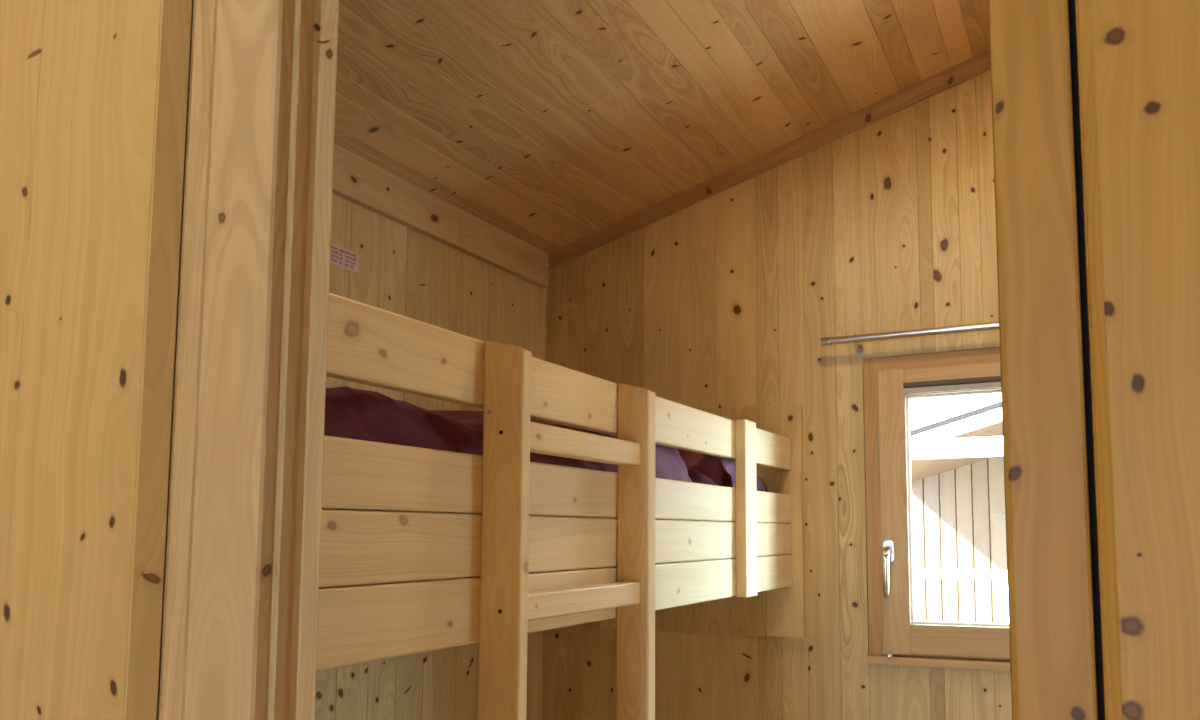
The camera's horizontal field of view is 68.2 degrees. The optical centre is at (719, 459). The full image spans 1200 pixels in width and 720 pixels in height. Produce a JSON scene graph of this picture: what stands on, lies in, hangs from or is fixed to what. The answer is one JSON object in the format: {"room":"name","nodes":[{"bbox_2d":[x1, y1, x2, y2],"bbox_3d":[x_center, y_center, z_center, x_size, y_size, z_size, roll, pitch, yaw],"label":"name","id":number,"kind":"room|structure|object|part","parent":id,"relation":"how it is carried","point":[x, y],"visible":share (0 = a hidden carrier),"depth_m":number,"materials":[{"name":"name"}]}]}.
{"room":"cabin bunk bedroom","nodes":[
{"label":"cabin bunk bedroom","id":0,"kind":"room"},
{"bbox_2d":[314,193,546,719],"bbox_3d":[-1.105,0.384,2.342,0.090,2.490,2.270,-2,-5,23],"label":"wall","id":1,"kind":"structure","parent":0,"point":[405,271],"depth_m":2.72,"materials":[{"name":"brown wood"}]},
{"bbox_2d":[330,243,358,272],"bbox_3d":[-1.060,-0.564,2.425,0.001,0.057,0.153,-2,-5,23],"label":"sticker","id":2,"kind":"object","parent":1,"relation":"attached to","point":[344,258],"visible":0.65,"depth_m":2.45,"materials":[{"name":"paper"}]},
{"bbox_2d":[332,143,548,287],"bbox_3d":[-1.065,-0.801,2.402,0.025,0.129,2.064,-2,-5,23],"label":"ceiling beam","id":3,"kind":"structure","parent":1,"relation":"attached to","point":[356,179],"depth_m":2.75,"materials":[{"name":"brown wood"}]},
{"bbox_2d":[316,292,805,671],"bbox_3d":[-0.593,0.137,2.143,1.020,0.774,2.096,-2,-5,23],"label":"bunk bed","id":4,"kind":"object","parent":1,"relation":"attached to","point":[400,571],"visible":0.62,"depth_m":1.56,"materials":[{"name":"brown wood"}]},
{"bbox_2d":[324,387,691,481],"bbox_3d":[-0.726,0.008,1.880,0.938,0.233,1.345,-2,-5,23],"label":"duvet","id":5,"kind":"object","parent":4,"relation":"on","point":[351,413],"visible":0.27,"depth_m":1.39,"materials":[{"name":"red fabric"}]},
{"bbox_3d":[-0.170,-0.095,1.987,0.030,0.107,2.030,-2,-5,23],"label":"guard rail","id":6,"kind":"part","parent":4,"relation":"part of","materials":[{"name":"brown wood"}]},
{"bbox_3d":[-0.193,0.217,3.092,1.020,0.774,0.028,-2,-5,23],"label":"panel","id":7,"kind":"part","parent":4,"relation":"part of","materials":[{"name":"brown wood"}]},
{"bbox_2d":[677,449,766,491],"bbox_3d":[-0.245,0.072,2.752,0.731,0.251,0.610,-2,-5,23],"label":"pillow","id":8,"kind":"object","parent":4,"relation":"on","point":[701,468],"visible":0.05,"depth_m":2.45,"materials":[{"name":"red fabric"}]},
{"bbox_3d":[0.076,0.139,2.473,0.032,0.494,0.089,-2,-5,23],"label":"post","id":9,"kind":"part","parent":4,"relation":"part of","materials":[{"name":"brown wood"}]},
{"bbox_2d":[0,0,1199,719],"bbox_3d":[-0.230,-0.128,0.826,3.450,3.200,0.080,-2,-5,23],"label":"wall","id":10,"kind":"structure","parent":0,"point":[94,93],"depth_m":0.95,"materials":[{"name":"brown wood"}]},
{"bbox_2d":[157,0,338,719],"bbox_3d":[-0.511,0.422,0.902,0.206,2.120,0.076,-2,-5,23],"label":"door frame","id":11,"kind":"structure","parent":10,"relation":"attached to","point":[239,627],"depth_m":0.91,"materials":[{"name":"brown wood"}]},
{"bbox_2d":[988,0,1104,719],"bbox_3d":[0.240,0.392,0.599,0.060,2.120,0.051,-2,-5,23],"label":"door frame","id":12,"kind":"structure","parent":10,"relation":"attached to","point":[1053,578],"depth_m":0.62,"materials":[{"name":"orange wood"}]},
{"bbox_2d":[334,0,989,253],"bbox_3d":[0.207,-1.318,2.043,2.890,0.880,2.490,-2,-5,23],"label":"ceiling","id":13,"kind":"structure","parent":0,"point":[552,124],"depth_m":2.51,"materials":[{"name":"brown wood"}]},
{"bbox_2d":[542,51,1104,719],"bbox_3d":[0.596,0.051,2.841,2.850,3.223,0.090,-2,-5,23],"label":"wall","id":14,"kind":"structure","parent":0,"point":[729,298],"depth_m":2.94,"materials":[{"name":"brown wood"}]},
{"bbox_2d":[549,50,990,269],"bbox_3d":[0.566,-1.172,2.889,2.688,0.782,0.032,-2,-5,23],"label":"trim","id":15,"kind":"structure","parent":14,"relation":"attached to","point":[977,65],"depth_m":3.02,"materials":[{"name":"brown wood"}]},
{"bbox_2d":[820,322,998,357],"bbox_3d":[0.846,-0.387,2.685,1.090,0.070,0.071,-2,-5,23],"label":"curtain rod","id":16,"kind":"object","parent":14,"relation":"attached to","point":[859,349],"visible":0.52,"depth_m":2.77,"materials":[{"name":"metal"}]},
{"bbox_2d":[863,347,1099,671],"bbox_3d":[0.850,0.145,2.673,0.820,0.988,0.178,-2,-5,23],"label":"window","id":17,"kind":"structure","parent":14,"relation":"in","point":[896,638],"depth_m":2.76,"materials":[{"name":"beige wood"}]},
{"bbox_3d":[0.522,0.352,2.728,0.024,0.161,0.059,-2,-5,23],"label":"lever","id":18,"kind":"part","parent":17,"relation":"part of","materials":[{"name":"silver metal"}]},
{"bbox_3d":[0.535,0.290,2.761,0.033,0.068,0.010,-2,-5,23],"label":"handle","id":19,"kind":"part","parent":17,"relation":"part of","materials":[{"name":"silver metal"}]},
{"bbox_3d":[0.869,0.148,2.717,0.820,0.988,0.081,-2,-5,23],"label":"frame","id":20,"kind":"part","parent":17,"relation":"part of","materials":[{"name":"orange wood"}]},
{"bbox_3d":[0.846,0.621,2.618,0.820,0.030,0.026,-2,-5,23],"label":"sill","id":21,"kind":"part","parent":17,"relation":"part of","materials":[{"name":"brown wood"}]},
{"bbox_2d":[903,376,1000,387],"bbox_3d":[0.836,-0.245,2.679,0.544,0.016,0.012,-2,-5,23],"label":"vent","id":22,"kind":"object","parent":17,"relation":"attached to","point":[918,381],"depth_m":2.72,"materials":[{"name":"brown wood"}]},
{"bbox_3d":[0.181,1.591,1.694,2.890,0.080,2.300,-2,-5,23],"label":"floor","id":23,"kind":"structure","parent":0,"visible":0},
{"bbox_2d":[478,340,654,719],"bbox_3d":[-0.255,0.678,1.567,0.078,1.720,0.480,-2,-5,23],"label":"ladder","id":24,"kind":"object","parent":23,"relation":"on","point":[507,606],"visible":1,"depth_m":1.43,"materials":[{"name":"brown wood"}]},
{"label":"outside","id":25,"kind":"structure","parent":0,"visible":0},
{"bbox_3d":[6.372,3.229,14.958,28.000,0.120,27.080,-2,-5,23],"label":"ground","id":26,"kind":"structure","parent":25,"visible":0},
{"bbox_2d":[910,401,1008,623],"bbox_3d":[3.110,0.503,6.081,6.220,3.816,2.740,-2,-5,23],"label":"cabin","id":27,"kind":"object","parent":26,"relation":"on","point":[959,522],"visible":0.13,"depth_m":7.21,"materials":[{"name":"white paint"}]},
{"bbox_3d":[1.215,1.522,5.363,1.200,1.680,0.057,-2,-5,23],"label":"railing","id":28,"kind":"part","parent":27,"relation":"part of","materials":[{"name":"white paint"}]}
]}

